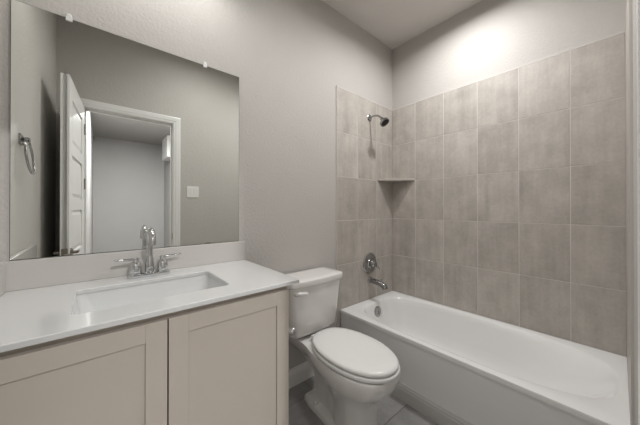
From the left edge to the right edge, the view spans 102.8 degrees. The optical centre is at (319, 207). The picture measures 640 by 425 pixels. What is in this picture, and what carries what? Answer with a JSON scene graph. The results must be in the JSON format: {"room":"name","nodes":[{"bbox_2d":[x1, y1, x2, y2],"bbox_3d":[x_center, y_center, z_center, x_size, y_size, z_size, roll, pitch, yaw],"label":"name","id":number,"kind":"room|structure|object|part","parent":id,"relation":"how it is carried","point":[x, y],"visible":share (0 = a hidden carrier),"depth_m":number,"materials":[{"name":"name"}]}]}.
{"room":"bathroom","nodes":[
{"label":"bathroom","id":0,"kind":"room"},
{"bbox_2d":[0,0,0,112],"bbox_3d":[-0.681,-0.179,0.275,0.120,2.790,1.610,0,0,-41],"label":"wall","id":1,"kind":"structure","parent":0,"point":[0,0],"depth_m":0.93,"materials":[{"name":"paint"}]},
{"bbox_2d":[0,0,391,369],"bbox_3d":[-0.260,-0.173,1.773,2.707,2.790,0.120,0,0,-41],"label":"wall","id":2,"kind":"structure","parent":0,"point":[289,58],"depth_m":1.66,"materials":[{"name":"paint"}]},
{"bbox_2d":[9,0,238,260],"bbox_3d":[-0.807,-0.295,1.220,0.870,0.984,0.009,0,0,-41],"label":"wall mirror","id":3,"kind":"object","parent":2,"relation":"attached to","point":[114,138],"visible":1,"depth_m":1.13,"materials":[{"name":"silver mirror"}]},
{"bbox_2d":[3,241,244,291],"bbox_3d":[-0.801,0.252,1.216,0.921,0.109,0.020,0,0,-41],"label":"backsplash","id":4,"kind":"structure","parent":2,"relation":"attached to","point":[40,272],"depth_m":1.09,"materials":[{"name":"grey stone"}]},
{"bbox_2d":[289,361,314,388],"bbox_3d":[-0.175,1.162,1.754,0.806,0.120,0.013,0,0,-41],"label":"baseboard","id":5,"kind":"structure","parent":2,"relation":"attached to","point":[304,371],"depth_m":1.78,"materials":[{"name":"white paint"}]},
{"bbox_2d":[336,86,391,327],"bbox_3d":[0.419,0.130,2.270,0.766,2.187,0.008,0,0,-41],"label":"tiled wall","id":6,"kind":"structure","parent":2,"relation":"attached to","point":[363,147],"depth_m":2.21,"materials":[{"name":"tile"}]},
{"bbox_2d":[363,253,379,272],"bbox_3d":[0.467,0.497,2.255,0.184,0.184,0.076,0,0,-41],"label":"shower valve","id":7,"kind":"object","parent":6,"relation":"attached to","point":[369,262],"visible":1,"depth_m":2.25,"materials":[{"name":"silver metal"}]},
{"bbox_3d":[0.472,0.497,2.249,0.064,0.064,0.043,0,0,-41],"label":"handle","id":8,"kind":"part","parent":7,"relation":"part of","materials":[{"name":"silver metal"}]},
{"bbox_2d":[367,277,387,289],"bbox_3d":[0.503,0.656,2.212,0.060,0.084,0.187,0,0,-41],"label":"tub spout","id":9,"kind":"object","parent":6,"relation":"attached to","point":[381,284],"visible":1,"depth_m":2.19,"materials":[{"name":"silver metal"}]},
{"bbox_2d":[367,114,388,126],"bbox_3d":[0.507,-0.760,2.213,0.086,0.142,0.199,0,0,-41],"label":"shower fixture","id":10,"kind":"object","parent":6,"relation":"attached to","point":[384,121],"visible":1,"depth_m":2.18,"materials":[{"name":"silver metal"}]},
{"bbox_2d":[378,179,414,181],"bbox_3d":[0.700,-0.255,2.351,0.237,0.018,0.237,0,0,-41],"label":"corner shelf","id":11,"kind":"object","parent":6,"relation":"attached to","point":[384,180],"visible":1,"depth_m":2.35,"materials":[{"name":"grey stone"}]},
{"bbox_2d":[289,375,438,424],"bbox_3d":[0.302,1.244,1.110,2.707,0.050,1.610,0,0,-41],"label":"floor","id":12,"kind":"structure","parent":0,"point":[391,410],"depth_m":1.52,"materials":[{"name":"grey tile"}]},
{"bbox_2d":[0,286,288,424],"bbox_3d":[-0.644,0.771,0.998,0.884,0.896,0.549,0,0,-41],"label":"vanity cabinet","id":13,"kind":"object","parent":12,"relation":"on","point":[226,362],"visible":0.75,"depth_m":0.79,"materials":[{"name":"beige paint"}]},
{"bbox_3d":[-0.642,0.729,0.651,0.436,0.768,0.019,0,0,-41],"label":"door","id":14,"kind":"part","parent":13,"relation":"part of","materials":[{"name":"beige paint"}]},
{"bbox_2d":[0,241,298,352],"bbox_3d":[-0.622,0.259,1.007,0.921,0.124,0.570,0,0,-41],"label":"countertop","id":15,"kind":"structure","parent":13,"relation":"on","point":[38,296],"depth_m":0.95,"materials":[{"name":"grey stone"}]},
{"bbox_2d":[114,227,180,278],"bbox_3d":[-0.742,0.197,1.122,0.255,0.219,0.125,0,0,-41],"label":"sink faucet","id":16,"kind":"object","parent":15,"relation":"on","point":[135,268],"visible":1,"depth_m":1.13,"materials":[{"name":"silver metal"}]},
{"bbox_3d":[-0.823,0.226,1.089,0.021,0.015,0.089,0,0,33],"label":"lever","id":17,"kind":"part","parent":16,"relation":"part of","materials":[{"name":"silver metal"}]},
{"bbox_3d":[-0.805,0.256,1.116,0.049,0.074,0.049,0,0,-41],"label":"handle","id":18,"kind":"part","parent":16,"relation":"part of","materials":[{"name":"silver metal"}]},
{"bbox_3d":[-0.766,0.299,1.149,0.164,0.015,0.052,0,0,-41],"label":"plate","id":19,"kind":"part","parent":16,"relation":"part of","materials":[{"name":"silver metal"}]},
{"bbox_3d":[-0.743,0.191,1.121,0.051,0.207,0.124,0,0,-41],"label":"spout","id":20,"kind":"part","parent":16,"relation":"part of","materials":[{"name":"silver metal"}]},
{"bbox_3d":[-0.728,0.257,1.182,0.049,0.074,0.049,0,0,-41],"label":"handle","id":21,"kind":"part","parent":16,"relation":"part of","materials":[{"name":"silver metal"}]},
{"bbox_3d":[-0.704,0.226,1.204,0.089,0.015,0.023,0,0,-41],"label":"lever","id":22,"kind":"part","parent":16,"relation":"part of","materials":[{"name":"silver metal"}]},
{"bbox_2d":[72,274,224,333],"bbox_3d":[-0.625,0.391,0.978,0.497,0.137,0.333,0,0,-41],"label":"sink basin","id":23,"kind":"object","parent":15,"relation":"in","point":[105,299],"visible":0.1,"depth_m":1.06,"materials":[{"name":"grey ceramic"}]},
{"bbox_3d":[-0.306,0.730,0.939,0.442,0.768,0.019,0,0,-41],"label":"door","id":24,"kind":"part","parent":13,"relation":"part of","materials":[{"name":"beige paint"}]},
{"bbox_2d":[289,327,294,334],"bbox_3d":[-0.194,0.562,1.201,0.064,0.048,0.198,0,0,-41],"label":"toilet paper holder","id":25,"kind":"object","parent":13,"relation":"attached to","point":[291,330],"visible":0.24,"depth_m":1.15,"materials":[{"name":"silver metal"}]},
{"bbox_2d":[286,267,400,424],"bbox_3d":[0.102,0.830,1.490,0.450,0.782,0.775,0,0,-41],"label":"toilet","id":26,"kind":"object","parent":12,"relation":"on","point":[353,370],"visible":0.87,"depth_m":1.41,"materials":[{"name":"white ceramic"}]},
{"bbox_3d":[-0.113,0.513,1.512,0.086,0.034,0.034,0,0,-26],"label":"flush lever","id":27,"kind":"part","parent":26,"relation":"part of","materials":[{"name":"silver metal"}]},
{"bbox_3d":[-0.066,0.639,1.687,0.422,0.316,0.218,0,0,-41],"label":"tank","id":28,"kind":"part","parent":26,"relation":"part of","materials":[{"name":"white ceramic"}]},
{"bbox_3d":[-0.064,0.460,1.685,0.450,0.040,0.238,0,0,-41],"label":"tank lid","id":29,"kind":"part","parent":26,"relation":"part of","materials":[{"name":"white ceramic"}]},
{"bbox_3d":[0.110,1.017,1.480,0.351,0.408,0.738,0,0,-41],"label":"bowl","id":30,"kind":"part","parent":26,"relation":"part of","materials":[{"name":"white ceramic"}]},
{"bbox_3d":[0.178,0.771,1.401,0.342,0.026,0.527,0,0,-41],"label":"seat lid","id":31,"kind":"part","parent":26,"relation":"part of","materials":[{"name":"white plastic"}]},
{"bbox_3d":[0.180,0.799,1.399,0.352,0.020,0.534,0,0,-41],"label":"seat","id":32,"kind":"part","parent":26,"relation":"part of","materials":[{"name":"white plastic"}]},
{"bbox_2d":[340,291,629,424],"bbox_3d":[0.917,1.019,1.716,0.723,0.405,1.474,0,0,-41],"label":"bathtub","id":33,"kind":"object","parent":12,"relation":"on","point":[483,370],"visible":0.94,"depth_m":1.48,"materials":[{"name":"white ceramic"}]},
{"bbox_3d":[0.494,0.893,2.188,0.088,0.089,0.027,0,0,-41],"label":"overflow plate","id":34,"kind":"part","parent":33,"relation":"part of","materials":[{"name":"silver metal"}]},
{"bbox_2d":[391,382,472,424],"bbox_3d":[0.640,1.170,1.479,0.014,0.102,1.472,0,0,-41],"label":"trim","id":35,"kind":"structure","parent":33,"relation":"attached to","point":[424,405],"depth_m":1.49,"materials":[{"name":"grey paint"}]},
{"bbox_2d":[322,0,481,48],"bbox_3d":[0.263,-1.621,1.167,2.707,0.100,1.730,0,0,-41],"label":"ceiling","id":36,"kind":"structure","parent":0,"point":[393,23],"depth_m":2.08,"materials":[{"name":"paint"}]},
{"bbox_2d":[392,0,628,388],"bbox_3d":[1.285,-0.172,1.957,0.120,2.790,1.610,0,0,-41],"label":"wall","id":37,"kind":"structure","parent":0,"point":[489,38],"depth_m":1.88,"materials":[{"name":"paint"}]},
{"bbox_2d":[392,31,626,356],"bbox_3d":[1.197,-0.073,1.960,0.012,1.782,1.476,0,0,-41],"label":"tiled wall","id":38,"kind":"structure","parent":37,"relation":"attached to","point":[513,211],"depth_m":1.73,"materials":[{"name":"tile"}]},
{"bbox_2d":[629,0,637,424],"bbox_3d":[0.786,-0.178,0.550,2.707,2.790,0.120,0,0,-41],"label":"wall","id":39,"kind":"structure","parent":0,"point":[634,1],"depth_m":0.80,"materials":[{"name":"paint"}]},
{"bbox_2d":[625,0,634,424],"bbox_3d":[1.384,0.126,1.143,0.766,2.187,0.008,0,0,-41],"label":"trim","id":40,"kind":"structure","parent":39,"relation":"attached to","point":[629,3],"depth_m":0.93,"materials":[{"name":"paint"}]},
{"bbox_2d":[636,0,639,424],"bbox_3d":[0.228,0.146,0.070,0.792,2.139,0.152,0,0,-41],"label":"trim","id":41,"kind":"structure","parent":39,"relation":"attached to","point":[637,1],"depth_m":0.36,"materials":[{"name":"white paint"}]}
]}

